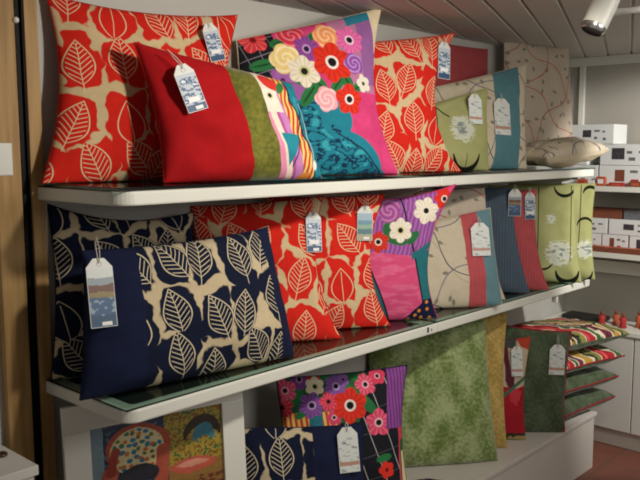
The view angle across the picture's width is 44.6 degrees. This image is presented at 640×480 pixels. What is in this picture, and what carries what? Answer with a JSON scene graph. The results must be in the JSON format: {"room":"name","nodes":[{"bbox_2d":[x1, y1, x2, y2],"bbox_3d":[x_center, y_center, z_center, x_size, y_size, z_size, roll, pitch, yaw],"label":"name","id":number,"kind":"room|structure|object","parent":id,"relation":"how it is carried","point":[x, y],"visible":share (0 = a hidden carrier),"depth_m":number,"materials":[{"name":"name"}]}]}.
{"room":"store","nodes":[
{"label":"store","id":0,"kind":"room"},
{"bbox_2d":[0,0,570,479],"bbox_3d":[-0.572,0.244,2.376,0.100,2.060,5.850,6,9,42],"label":"wall","id":1,"kind":"structure","parent":0,"point":[261,407],"depth_m":2.50,"materials":[{"name":"white paint"}]},
{"bbox_2d":[0,143,12,175],"bbox_3d":[-1.086,-0.148,1.473,0.298,0.071,0.905,6,9,42],"label":"display shelf","id":2,"kind":"object","parent":1,"relation":"attached to","point":[6,162],"visible":1,"depth_m":1.69,"materials":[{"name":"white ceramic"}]},
{"bbox_2d":[0,0,56,479],"bbox_3d":[-0.774,0.296,2.065,0.029,2.028,0.132,6,9,42],"label":"upright","id":3,"kind":"object","parent":1,"relation":"attached to","point":[25,325],"visible":0.94,"depth_m":2.03,"materials":[{"name":"brown wood"}]},
{"bbox_2d":[13,17,18,22],"bbox_3d":[-0.768,-0.552,1.963,0.034,0.016,0.016,6,9,42],"label":"wall hook","id":4,"kind":"object","parent":3,"relation":"attached to","point":[15,19],"visible":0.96,"depth_m":1.95,"materials":[{"name":"silver metal"}]},
{"bbox_2d":[38,173,439,205],"bbox_3d":[-0.166,-0.169,2.395,0.402,0.044,1.296,6,9,42],"label":"display shelf","id":5,"kind":"object","parent":1,"relation":"attached to","point":[148,192],"visible":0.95,"depth_m":2.06,"materials":[{"name":"white metal"}]},
{"bbox_2d":[41,0,237,182],"bbox_3d":[-0.475,-0.411,2.168,0.624,0.488,0.149,-5,8,-37],"label":"square cushion","id":6,"kind":"object","parent":5,"relation":"on","point":[106,130],"visible":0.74,"depth_m":2.05,"materials":[{"name":"red fabric"}]},
{"bbox_2d":[203,14,225,61],"bbox_3d":[-0.303,-0.578,2.238,0.070,0.137,0.019,-3,7,-25],"label":"tag","id":7,"kind":"object","parent":6,"relation":"attached to","point":[210,32],"visible":1,"depth_m":2.24,"materials":[{"name":"white paper"}]},
{"bbox_2d":[204,30,224,60],"bbox_3d":[-0.302,-0.557,2.240,0.047,0.085,0.001,-21,11,-36],"label":"print","id":8,"kind":"object","parent":7,"relation":"attached to","point":[212,38],"depth_m":2.24},
{"bbox_2d":[133,42,321,182],"bbox_3d":[-0.231,-0.341,2.124,0.526,0.358,0.169,-4,8,-33],"label":"lumbar cushion","id":9,"kind":"object","parent":5,"relation":"on","point":[252,127],"visible":0.95,"depth_m":2.05,"materials":[{"name":"red fabric"}]},
{"bbox_2d":[167,49,207,113],"bbox_3d":[-0.334,-0.403,1.986,0.100,0.163,0.030,-3,7,-22],"label":"tag","id":10,"kind":"object","parent":9,"relation":"attached to","point":[185,76],"visible":1,"depth_m":1.99,"materials":[{"name":"white paper"}]},
{"bbox_2d":[175,72,206,112],"bbox_3d":[-0.327,-0.377,1.990,0.055,0.097,0.001,-24,7,-33],"label":"print","id":11,"kind":"object","parent":10,"relation":"attached to","point":[188,84],"depth_m":1.99},
{"bbox_2d":[236,10,398,174],"bbox_3d":[-0.018,-0.505,2.577,0.611,0.579,0.188,-4,7,-27],"label":"square cushion","id":12,"kind":"object","parent":5,"relation":"on","point":[329,65],"visible":0.73,"depth_m":2.56,"materials":[{"name":"multicoloured fabric"}]},
{"bbox_2d":[46,319,437,423],"bbox_3d":[-0.164,0.350,2.455,0.405,0.044,1.296,6,9,42],"label":"display shelf","id":13,"kind":"object","parent":1,"relation":"attached to","point":[146,403],"visible":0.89,"depth_m":2.14,"materials":[{"name":"white metal"}]},
{"bbox_2d":[47,204,193,380],"bbox_3d":[-0.544,0.122,2.210,0.480,0.464,0.124,-6,9,-39],"label":"square cushion","id":14,"kind":"object","parent":13,"relation":"on","point":[72,233],"visible":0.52,"depth_m":2.10,"materials":[{"name":"blue fabric"}]},
{"bbox_2d":[79,227,293,400],"bbox_3d":[-0.353,0.176,2.113,0.661,0.378,0.183,-6,9,-39],"label":"lumbar cushion","id":15,"kind":"object","parent":13,"relation":"on","point":[188,309],"visible":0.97,"depth_m":2.04,"materials":[{"name":"blue fabric"}]},
{"bbox_2d":[86,237,117,328],"bbox_3d":[-0.539,0.101,1.911,0.072,0.222,0.050,-5,9,-39],"label":"tag","id":16,"kind":"object","parent":15,"relation":"attached to","point":[99,273],"visible":1,"depth_m":1.91,"materials":[{"name":"white"}]},
{"bbox_2d":[87,268,116,327],"bbox_3d":[-0.532,0.141,1.908,0.065,0.141,0.001,-3,-5,-39],"label":"print","id":17,"kind":"object","parent":16,"relation":"attached to","point":[100,281],"depth_m":1.91},
{"bbox_2d":[190,196,341,341],"bbox_3d":[-0.167,0.095,2.477,0.468,0.455,0.152,-2,7,-15],"label":"square cushion","id":18,"kind":"object","parent":13,"relation":"on","point":[308,316],"visible":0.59,"depth_m":2.47,"materials":[{"name":"red fabric"}]},
{"bbox_2d":[306,204,321,251],"bbox_3d":[-0.021,-0.039,2.500,0.052,0.153,0.036,-2,7,-15],"label":"tag","id":19,"kind":"object","parent":18,"relation":"attached to","point":[313,220],"visible":1,"depth_m":2.50,"materials":[{"name":"white paper"}]},
{"bbox_2d":[306,219,321,251],"bbox_3d":[-0.019,-0.015,2.495,0.047,0.104,0.001,-1,-5,-15],"label":"print","id":20,"kind":"object","parent":19,"relation":"attached to","point":[313,225],"depth_m":2.50},
{"bbox_2d":[266,194,390,328],"bbox_3d":[0.029,0.075,2.638,0.436,0.455,0.108,-2,7,-12],"label":"square cushion","id":21,"kind":"object","parent":13,"relation":"on","point":[343,264],"visible":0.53,"depth_m":2.62,"materials":[{"name":"red fabric"}]},
{"bbox_2d":[357,199,372,240],"bbox_3d":[0.150,-0.069,2.627,0.056,0.143,0.014,-2,7,-12],"label":"tag","id":22,"kind":"object","parent":21,"relation":"attached to","point":[364,214],"visible":1,"depth_m":2.63,"materials":[{"name":"white"}]},
{"bbox_2d":[357,213,371,239],"bbox_3d":[0.151,-0.045,2.626,0.050,0.091,0.001,0,2,-12],"label":"print","id":23,"kind":"object","parent":22,"relation":"attached to","point":[364,219],"depth_m":2.63},
{"bbox_2d":[370,184,455,319],"bbox_3d":[0.259,0.046,2.764,0.464,0.482,0.098,-2,7,-12],"label":"square cushion","id":24,"kind":"object","parent":13,"relation":"on","point":[404,227],"visible":0.52,"depth_m":2.74,"materials":[{"name":"multicoloured fabric"}]},
{"bbox_2d":[359,166,594,198],"bbox_3d":[0.716,-0.236,3.348,0.402,0.137,1.299,6,9,42],"label":"display shelf","id":25,"kind":"object","parent":1,"relation":"attached to","point":[532,174],"visible":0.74,"depth_m":3.11,"materials":[{"name":"white metal"}]},
{"bbox_2d":[374,33,461,172],"bbox_3d":[0.303,-0.508,2.841,0.509,0.521,0.148,-3,7,-25],"label":"square cushion","id":26,"kind":"object","parent":25,"relation":"on","point":[405,70],"visible":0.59,"depth_m":2.81,"materials":[{"name":"red fabric"}]},
{"bbox_2d":[438,36,449,79],"bbox_3d":[0.457,-0.676,2.891,0.063,0.166,0.030,-3,7,-24],"label":"tag","id":27,"kind":"object","parent":26,"relation":"attached to","point":[443,48],"visible":1,"depth_m":2.89,"materials":[{"name":"white paper"}]},
{"bbox_2d":[435,44,487,86],"bbox_3d":[0.615,-0.578,3.393,0.414,0.530,0.064,-6,9,-43],"label":"square cushion","id":28,"kind":"object","parent":25,"relation":"on","point":[466,63],"visible":0.18,"depth_m":3.38,"materials":[{"name":"red fabric"}]},
{"bbox_2d":[435,88,488,170],"bbox_3d":[0.500,-0.435,3.042,0.416,0.329,0.125,-3,7,-23],"label":"lumbar cushion","id":29,"kind":"object","parent":25,"relation":"on","point":[466,143],"visible":0.53,"depth_m":3.03,"materials":[{"name":"green fabric"}]},
{"bbox_2d":[468,88,482,123],"bbox_3d":[0.606,-0.525,3.058,0.066,0.144,0.034,-3,7,-22],"label":"tag","id":30,"kind":"object","parent":29,"relation":"attached to","point":[475,103],"visible":1,"depth_m":3.06,"materials":[{"name":"white paper"}]},
{"bbox_2d":[469,100,481,123],"bbox_3d":[0.609,-0.501,3.054,0.057,0.091,0.001,1,-6,-23],"label":"print","id":31,"kind":"object","parent":30,"relation":"attached to","point":[475,108],"depth_m":3.05},
{"bbox_2d":[435,64,526,168],"bbox_3d":[0.637,-0.519,3.236,0.608,0.449,0.132,-3,7,-23],"label":"lumbar cushion","id":32,"kind":"object","parent":25,"relation":"on","point":[504,151],"visible":0.5,"depth_m":3.27,"materials":[{"name":"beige fabric"}]},
{"bbox_2d":[494,93,510,134],"bbox_3d":[0.754,-0.524,3.241,0.085,0.179,0.041,-3,7,-22],"label":"tag","id":33,"kind":"object","parent":32,"relation":"attached to","point":[501,106],"visible":1,"depth_m":3.24,"materials":[{"name":"white paper"}]},
{"bbox_2d":[504,43,571,144],"bbox_3d":[1.034,-0.648,3.719,0.491,0.591,0.109,-4,8,-28],"label":"square cushion","id":34,"kind":"object","parent":25,"relation":"on","point":[547,103],"visible":0.48,"depth_m":3.69,"materials":[{"name":"beige fabric"}]},
{"bbox_2d":[526,136,608,167],"bbox_3d":[1.088,-0.398,3.519,0.194,0.140,0.613,6,9,44],"label":"lumbar cushion","id":35,"kind":"object","parent":25,"relation":"on","point":[562,152],"visible":0.87,"depth_m":3.39,"materials":[{"name":"beige fabric"}]},
{"bbox_2d":[423,279,589,331],"bbox_3d":[0.717,0.283,3.409,0.402,0.137,1.299,6,9,42],"label":"display shelf","id":36,"kind":"object","parent":1,"relation":"attached to","point":[447,318],"visible":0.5,"depth_m":3.13,"materials":[{"name":"white metal"}]},
{"bbox_2d":[395,188,504,299],"bbox_3d":[0.521,0.018,3.135,0.455,0.451,0.114,-1,7,-7],"label":"square cushion","id":37,"kind":"object","parent":36,"relation":"on","point":[460,201],"visible":0.23,"depth_m":3.13,"materials":[{"name":"beige fabric"}]},
{"bbox_2d":[428,208,502,307],"bbox_3d":[0.475,0.070,3.015,0.468,0.376,0.132,-2,7,-15],"label":"lumbar cushion","id":38,"kind":"object","parent":36,"relation":"on","point":[456,277],"visible":0.58,"depth_m":3.00,"materials":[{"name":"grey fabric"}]},
{"bbox_2d":[471,216,490,255],"bbox_3d":[0.620,-0.016,3.024,0.075,0.151,0.041,-2,7,-12],"label":"tag","id":39,"kind":"object","parent":38,"relation":"attached to","point":[480,239],"visible":1,"depth_m":3.02,"materials":[{"name":"white paper"}]},
{"bbox_2d":[471,229,490,255],"bbox_3d":[0.622,0.009,3.018,0.072,0.102,0.001,-2,-7,-12],"label":"print","id":40,"kind":"object","parent":39,"relation":"attached to","point":[480,237],"depth_m":3.02},
{"bbox_2d":[435,187,529,292],"bbox_3d":[0.691,-0.003,3.335,0.412,0.444,0.112,1,7,13],"label":"square cushion","id":41,"kind":"object","parent":36,"relation":"on","point":[511,276],"visible":0.4,"depth_m":3.29,"materials":[{"name":"fabric"}]},
{"bbox_2d":[508,183,520,215],"bbox_3d":[0.820,-0.171,3.285,0.052,0.140,0.018,1,7,13],"label":"tag","id":42,"kind":"object","parent":41,"relation":"attached to","point":[514,203],"visible":1,"depth_m":3.28,"materials":[{"name":"white"}]},
{"bbox_2d":[509,195,520,215],"bbox_3d":[0.819,-0.146,3.284,0.049,0.089,0.001,1,1,13],"label":"print","id":43,"kind":"object","parent":42,"relation":"attached to","point":[514,200],"depth_m":3.28},
{"bbox_2d":[514,190,548,289],"bbox_3d":[0.780,-0.005,3.419,0.438,0.430,0.112,1,7,13],"label":"square cushion","id":44,"kind":"object","parent":36,"relation":"on","point":[525,231],"visible":0.29,"depth_m":3.37,"materials":[{"name":"red fabric"}]},
{"bbox_2d":[525,188,534,219],"bbox_3d":[0.907,-0.160,3.371,0.046,0.142,0.024,1,7,12],"label":"tag","id":45,"kind":"object","parent":44,"relation":"attached to","point":[529,198],"visible":1,"depth_m":3.37,"materials":[{"name":"white paper"}]},
{"bbox_2d":[525,197,534,218],"bbox_3d":[0.906,-0.137,3.369,0.040,0.094,0.001,0,-2,13],"label":"print","id":46,"kind":"object","parent":45,"relation":"attached to","point":[530,201],"depth_m":3.37},
{"bbox_2d":[488,185,581,282],"bbox_3d":[0.984,-0.031,3.586,0.430,0.441,0.109,1,7,13],"label":"square cushion","id":47,"kind":"object","parent":36,"relation":"on","point":[554,208],"visible":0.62,"depth_m":3.54,"materials":[{"name":"green fabric"}]},
{"bbox_2d":[508,183,595,279],"bbox_3d":[1.088,-0.045,3.678,0.408,0.447,0.099,2,7,15],"label":"square cushion","id":48,"kind":"object","parent":36,"relation":"on","point":[584,193],"visible":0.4,"depth_m":3.62,"materials":[{"name":"green fabric"}]},
{"bbox_2d":[251,0,639,58],"bbox_3d":[0.605,-0.625,1.108,3.204,0.016,5.750,6,9,42],"label":"ceiling","id":49,"kind":"structure","parent":0,"point":[492,22],"depth_m":2.96,"materials":[{"name":"paint"}]},
{"bbox_2d":[523,0,633,55],"bbox_3d":[0.605,-0.648,1.105,3.204,0.038,5.750,6,9,42],"label":"trim","id":50,"kind":"structure","parent":49,"relation":"attached to","point":[559,0],"depth_m":3.28,"materials":[{"name":"white wood"}]},
{"bbox_2d":[581,0,639,36],"bbox_3d":[0.710,-0.583,1.798,0.216,0.226,0.060,-1,7,-6],"label":"spot lamp","id":51,"kind":"object","parent":49,"relation":"attached to","point":[600,13],"visible":1,"depth_m":1.78,"materials":[{"name":"white metal"}]},
{"bbox_2d":[563,52,639,321],"bbox_3d":[2.592,0.122,3.358,3.204,2.060,0.100,6,9,42],"label":"wall","id":52,"kind":"structure","parent":0,"point":[612,94],"depth_m":4.20,"materials":[{"name":"white paint"}]},
{"bbox_2d":[578,67,585,124],"bbox_3d":[1.427,-0.450,4.290,0.028,0.984,0.022,6,9,42],"label":"upright","id":53,"kind":"object","parent":52,"relation":"attached to","point":[582,81],"visible":0.44,"depth_m":4.24,"materials":[{"name":"white metal"}]},
{"bbox_2d":[569,53,639,67],"bbox_3d":[2.544,-0.843,3.195,3.204,0.045,0.035,6,9,42],"label":"trim","id":54,"kind":"structure","parent":52,"relation":"attached to","point":[625,58],"depth_m":4.13,"materials":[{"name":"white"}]},
{"bbox_2d":[593,258,639,275],"bbox_3d":[2.071,0.196,3.748,1.885,0.065,0.049,6,9,42],"label":"wall ledge","id":55,"kind":"object","parent":52,"relation":"attached to","point":[600,265],"visible":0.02,"depth_m":4.17,"materials":[{"name":"white ceramic"}]},
{"bbox_2d":[593,251,639,260],"bbox_3d":[1.997,0.114,3.658,1.885,0.027,0.267,6,9,42],"label":"wall shelf","id":56,"kind":"object","parent":52,"relation":"attached to","point":[595,254],"visible":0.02,"depth_m":3.94,"materials":[{"name":"white wood"}]},
{"bbox_2d":[592,233,601,245],"bbox_3d":[1.463,-0.002,4.195,0.150,0.084,0.141,6,9,42],"label":"carton","id":57,"kind":"object","parent":56,"relation":"on","point":[596,237],"visible":0.2,"depth_m":4.11,"materials":[{"name":"white cardboard"}]},
{"bbox_2d":[592,217,610,233],"bbox_3d":[1.478,-0.084,4.172,0.170,0.079,0.141,6,9,42],"label":"carton","id":58,"kind":"object","parent":57,"relation":"on","point":[599,225],"visible":0.37,"depth_m":4.08,"materials":[{"name":"white cardboard"}]},
{"bbox_2d":[592,206,630,218],"bbox_3d":[1.511,-0.145,4.134,0.220,0.049,0.120,6,9,42],"label":"carton","id":59,"kind":"object","parent":58,"relation":"on","point":[598,212],"visible":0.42,"depth_m":4.07,"materials":[{"name":"orange cardboard"}]},
{"bbox_2d":[592,245,610,251],"bbox_3d":[1.397,0.038,4.094,0.235,0.029,0.084,6,9,42],"label":"display tray","id":60,"kind":"object","parent":56,"relation":"on","point":[597,248],"visible":0.37,"depth_m":4.01,"materials":[{"name":"red"}]},
{"bbox_2d":[602,233,629,247],"bbox_3d":[1.572,0.009,4.095,0.133,0.084,0.141,6,9,42],"label":"carton","id":61,"kind":"object","parent":56,"relation":"on","point":[613,240],"visible":0.45,"depth_m":4.04,"materials":[{"name":"white cardboard"}]},
{"bbox_2d":[609,238,613,246],"bbox_3d":[1.514,0.013,4.053,0.024,0.047,0.001,6,9,42],"label":"print","id":62,"kind":"object","parent":61,"relation":"attached to","point":[611,240],"depth_m":4.05},
{"bbox_2d":[606,247,639,255],"bbox_3d":[1.583,0.057,3.924,0.260,0.029,0.084,6,9,42],"label":"display tray","id":63,"kind":"object","parent":56,"relation":"on","point":[619,250],"visible":1,"depth_m":3.93,"materials":[{"name":"red"}]},
{"bbox_2d":[629,236,639,248],"bbox_3d":[1.687,0.022,3.989,0.160,0.084,0.141,6,9,42],"label":"carton","id":64,"kind":"object","parent":56,"relation":"on","point":[634,240],"visible":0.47,"depth_m":3.97,"materials":[{"name":"white cardboard"}]},
{"bbox_2d":[609,219,639,235],"bbox_3d":[1.647,-0.066,4.016,0.270,0.079,0.141,6,9,42],"label":"carton","id":65,"kind":"object","parent":64,"relation":"on","point":[616,226],"visible":0.86,"depth_m":4.00,"materials":[{"name":"white cardboard"}]},
{"bbox_2d":[623,224,633,230],"bbox_3d":[1.575,-0.065,3.987,0.054,0.030,0.001,6,9,42],"label":"print","id":66,"kind":"object","parent":65,"relation":"attached to","point":[626,227],"depth_m":3.99},
{"bbox_2d":[624,208,639,219],"bbox_3d":[1.673,-0.128,3.986,0.200,0.049,0.120,6,9,42],"label":"carton","id":67,"kind":"object","parent":65,"relation":"on","point":[630,214],"visible":1,"depth_m":3.98,"materials":[{"name":"white cardboard"}]},
{"bbox_2d":[636,240,639,248],"bbox_3d":[1.621,0.022,3.955,0.038,0.046,0.001,6,9,42],"label":"print","id":68,"kind":"object","parent":64,"relation":"attached to","point":[637,241],"depth_m":3.96},
{"bbox_2d":[595,186,639,192],"bbox_3d":[1.996,-0.221,3.619,1.885,0.027,0.267,6,9,42],"label":"wall shelf","id":69,"kind":"object","parent":52,"relation":"attached to","point":[597,188],"visible":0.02,"depth_m":3.91,"materials":[{"name":"white wood"}]},
{"bbox_2d":[562,164,599,182],"bbox_3d":[1.412,-0.346,4.140,0.195,0.106,0.171,6,9,42],"label":"carton","id":70,"kind":"object","parent":69,"relation":"on","point":[596,166],"visible":0.28,"depth_m":4.05,"materials":[{"name":"white cardboard"}]},
{"bbox_2d":[575,156,599,164],"bbox_3d":[1.391,-0.454,4.146,0.130,0.104,0.171,6,9,42],"label":"carton","id":71,"kind":"object","parent":70,"relation":"on","point":[596,160],"visible":0.14,"depth_m":4.09,"materials":[{"name":"white cardboard"}]},
{"bbox_2d":[577,179,587,182],"bbox_3d":[1.361,-0.299,4.049,0.050,0.034,0.023,6,9,42],"label":"package","id":72,"kind":"object","parent":69,"relation":"on","point":[578,180],"visible":0.56,"depth_m":4.04,"materials":[{"name":"red"}]},
{"bbox_2d":[596,176,606,185],"bbox_3d":[1.434,-0.298,3.981,0.045,0.049,0.023,6,9,42],"label":"package","id":73,"kind":"object","parent":69,"relation":"on","point":[600,181],"visible":1,"depth_m":3.97,"materials":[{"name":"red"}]},
{"bbox_2d":[609,182,624,186],"bbox_3d":[1.493,-0.278,3.929,0.075,0.021,0.023,6,9,42],"label":"package","id":74,"kind":"object","parent":69,"relation":"on","point":[616,184],"visible":1,"depth_m":3.92,"materials":[{"name":"red"}]},
{"bbox_2d":[599,165,639,186],"bbox_3d":[1.589,-0.327,3.977,0.272,0.106,0.171,6,9,42],"label":"carton","id":75,"kind":"object","parent":69,"relation":"on","point":[614,173],"visible":0.75,"depth_m":3.93,"materials":[{"name":"white cardboard"}]},
{"bbox_2d":[600,144,639,164],"bbox_3d":[1.590,-0.433,3.964,0.270,0.104,0.171,6,9,42],"label":"carton","id":76,"kind":"object","parent":75,"relation":"on","point":[617,154],"visible":0.89,"depth_m":3.92,"materials":[{"name":"white cardboard"}]},
{"bbox_2d":[572,124,626,143],"bbox_3d":[1.455,-0.551,4.075,0.225,0.099,0.171,6,9,42],"label":"carton","id":77,"kind":"object","parent":76,"relation":"on","point":[599,133],"visible":0.77,"depth_m":4.00,"materials":[{"name":"white cardboard"}]},
{"bbox_2d":[583,130,590,136],"bbox_3d":[1.378,-0.548,4.031,0.045,0.037,0.001,6,9,42],"label":"print","id":78,"kind":"object","parent":77,"relation":"attached to","point":[586,133],"depth_m":4.03},
{"bbox_2d":[612,148,624,158],"bbox_3d":[1.500,-0.434,3.931,0.065,0.057,0.001,6,9,42],"label":"print","id":79,"kind":"object","parent":76,"relation":"attached to","point":[617,153],"depth_m":3.93},
{"bbox_2d":[615,170,624,181],"bbox_3d":[1.509,-0.324,3.935,0.049,0.059,0.001,6,9,42],"label":"print","id":80,"kind":"object","parent":75,"relation":"attached to","point":[619,174],"depth_m":3.93},
{"bbox_2d":[629,181,639,186],"bbox_3d":[1.563,-0.275,3.864,0.060,0.029,0.023,6,9,42],"label":"package","id":81,"kind":"object","parent":69,"relation":"on","point":[631,183],"visible":1,"depth_m":3.86},
{"bbox_2d":[575,440,639,479],"bbox_3d":[0.606,1.440,1.421,3.304,0.100,5.850,6,9,42],"label":"floor","id":82,"kind":"structure","parent":0,"point":[610,462],"depth_m":3.84,"materials":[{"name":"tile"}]},
{"bbox_2d":[0,444,38,479],"bbox_3d":[-1.026,0.960,1.683,0.216,0.799,0.816,6,9,42],"label":"pedestal","id":83,"kind":"object","parent":82,"relation":"on","point":[13,466],"visible":1,"depth_m":1.85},
{"bbox_2d":[0,451,7,457],"bbox_3d":[-0.782,0.525,1.914,0.032,0.008,0.032,6,9,42],"label":"curtain ring","id":84,"kind":"object","parent":83,"relation":"on","point":[3,453],"visible":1,"depth_m":1.91,"materials":[{"name":"brown"}]},
{"bbox_2d":[60,391,246,479],"bbox_3d":[-0.439,0.718,2.176,0.525,0.605,0.062,-5,8,-34],"label":"framed picture","id":85,"kind":"object","parent":82,"relation":"on","point":[204,441],"visible":0.84,"depth_m":2.17,"materials":[{"name":"white paper"}]},
{"bbox_2d":[244,423,363,479],"bbox_3d":[-0.062,0.785,2.439,0.430,0.406,0.150,-1,7,-11],"label":"lumbar cushion","id":86,"kind":"object","parent":82,"relation":"on","point":[310,452],"visible":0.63,"depth_m":2.42,"materials":[{"name":"blue fabric"}]},
{"bbox_2d":[337,422,359,473],"bbox_3d":[0.089,0.646,2.438,0.069,0.153,0.036,-2,7,-12],"label":"tag","id":87,"kind":"object","parent":86,"relation":"attached to","point":[347,438],"visible":1,"depth_m":2.44,"materials":[{"name":"white paper"}]},
{"bbox_2d":[276,365,406,479],"bbox_3d":[0.092,0.704,2.642,0.469,0.519,0.171,-1,7,-11],"label":"square cushion","id":88,"kind":"object","parent":82,"relation":"on","point":[372,398],"visible":0.77,"depth_m":2.62,"materials":[{"name":"multicoloured fabric"}]},
{"bbox_2d":[405,410,596,479],"bbox_3d":[0.303,1.063,3.011,0.452,0.279,2.571,6,9,42],"label":"plinth","id":89,"kind":"object","parent":82,"relation":"on","point":[567,455],"visible":0.53,"depth_m":3.40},
{"bbox_2d":[368,319,497,466],"bbox_3d":[0.455,0.619,3.156,0.527,0.566,0.185,-2,7,-13],"label":"square cushion","id":90,"kind":"object","parent":89,"relation":"on","point":[447,418],"visible":0.61,"depth_m":3.11,"materials":[{"name":"green fabric"}]},
{"bbox_2d":[475,312,507,447],"bbox_3d":[0.618,0.596,3.331,0.360,0.571,0.118,0,7,3],"label":"square cushion","id":91,"kind":"object","parent":89,"relation":"on","point":[495,324],"visible":0.28,"depth_m":3.31,"materials":[{"name":"yellow fabric"}]},
{"bbox_2d":[503,337,530,439],"bbox_3d":[0.740,0.648,3.409,0.353,0.449,0.089,0,7,3],"label":"square cushion","id":92,"kind":"object","parent":89,"relation":"on","point":[513,386],"visible":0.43,"depth_m":3.39,"materials":[{"name":"red fabric"}]},
{"bbox_2d":[511,340,522,375],"bbox_3d":[0.850,0.510,3.372,0.051,0.156,0.017,0,7,3],"label":"tag","id":93,"kind":"object","parent":92,"relation":"attached to","point":[516,352],"visible":1,"depth_m":3.37,"materials":[{"name":"white paper"}]},
{"bbox_2d":[512,352,522,375],"bbox_3d":[0.850,0.534,3.370,0.045,0.105,0.001,-2,2,3],"label":"print","id":94,"kind":"object","parent":93,"relation":"attached to","point":[516,356],"depth_m":3.37},
{"bbox_2d":[505,325,571,431],"bbox_3d":[0.925,0.609,3.492,0.391,0.507,0.094,0,7,3],"label":"square cushion","id":95,"kind":"object","parent":89,"relation":"on","point":[544,393],"visible":0.51,"depth_m":3.46,"materials":[{"name":"fabric"}]},
{"bbox_2d":[549,335,564,374],"bbox_3d":[1.046,0.506,3.446,0.071,0.182,0.013,0,7,2],"label":"tag","id":96,"kind":"object","parent":95,"relation":"attached to","point":[557,352],"visible":1,"depth_m":3.45,"materials":[{"name":"white paper"}]},
{"bbox_2d":[549,350,564,374],"bbox_3d":[1.046,0.541,3.447,0.065,0.106,0.001,2,4,2],"label":"print","id":97,"kind":"object","parent":96,"relation":"attached to","point":[557,358],"depth_m":3.45},
{"bbox_2d":[565,387,615,418],"bbox_3d":[1.140,0.770,3.851,0.504,0.101,0.409,-6,9,-41],"label":"square cushion","id":98,"kind":"object","parent":89,"relation":"on","point":[577,402],"visible":0.27,"depth_m":3.73,"materials":[{"name":"fabric"}]},
{"bbox_2d":[565,366,618,395],"bbox_3d":[1.143,0.664,3.842,0.504,0.106,0.409,-5,8,-36],"label":"square cushion","id":99,"kind":"object","parent":98,"relation":"on","point":[579,380],"visible":0.29,"depth_m":3.73,"materials":[{"name":"fabric"}]},
{"bbox_2d":[567,344,624,373],"bbox_3d":[1.167,0.557,3.841,0.504,0.110,0.409,-4,8,-33],"label":"square cushion","id":100,"kind":"object","parent":99,"relation":"on","point":[591,356],"visible":0.29,"depth_m":3.72,"materials":[{"name":"multicolour striped woven fabric"}]},
{"bbox_2d":[512,318,629,350],"bbox_3d":[1.185,0.455,3.834,0.501,0.107,0.406,-4,8,-30],"label":"square cushion","id":101,"kind":"object","parent":100,"relation":"on","point":[584,334],"visible":0.52,"depth_m":3.74,"materials":[{"name":"multicolour striped patterned fabric"}]},
{"bbox_2d":[542,311,639,451],"bbox_3d":[2.034,0.805,3.704,2.005,0.624,0.269,6,9,42],"label":"base cabinet","id":102,"kind":"object","parent":82,"relation":"on","point":[617,420],"visible":0.37,"depth_m":4.00,"materials":[{"name":"white wood"}]},
{"bbox_2d":[542,311,639,338],"bbox_3d":[2.034,0.507,3.669,2.005,0.024,0.269,6,9,42],"label":"countertop","id":103,"kind":"structure","parent":102,"relation":"on","point":[634,332],"depth_m":4.06,"materials":[{"name":"white ceramic"}]},
{"bbox_2d":[562,310,609,321],"bbox_3d":[1.443,0.417,4.243,0.220,0.021,0.120,6,9,42],"label":"tray","id":104,"kind":"object","parent":103,"relation":"on","point":[590,317],"visible":0.87,"depth_m":4.22,"materials":[{"name":"black plastic"}]},
{"bbox_2d":[598,311,605,323],"bbox_3d":[1.484,0.407,4.108,0.040,0.073,0.039,0,7,2],"label":"ornament","id":105,"kind":"object","parent":103,"relation":"on","point":[602,317],"visible":0.95,"depth_m":4.10,"materials":[{"name":"red"}]},
{"bbox_2d":[612,310,619,324],"bbox_3d":[1.558,0.406,4.108,0.040,0.074,0.039,-3,7,-25],"label":"ornament","id":106,"kind":"object","parent":103,"relation":"on","point":[616,317],"visible":1,"depth_m":4.10,"materials":[{"name":"orange ceramic"}]},
{"bbox_2d":[619,313,626,328],"bbox_3d":[1.561,0.414,4.023,0.040,0.078,0.039,4,8,31],"label":"ornament","id":107,"kind":"object","parent":103,"relation":"on","point":[623,320],"visible":1,"depth_m":4.01,"materials":[{"name":"red"}]},
{"bbox_2d":[635,311,639,327],"bbox_3d":[1.646,0.409,4.026,0.039,0.086,0.040,-3,7,-25],"label":"ornament","id":108,"kind":"object","parent":103,"relation":"on","point":[637,318],"visible":1,"depth_m":4.02,"materials":[{"name":"orange ceramic"}]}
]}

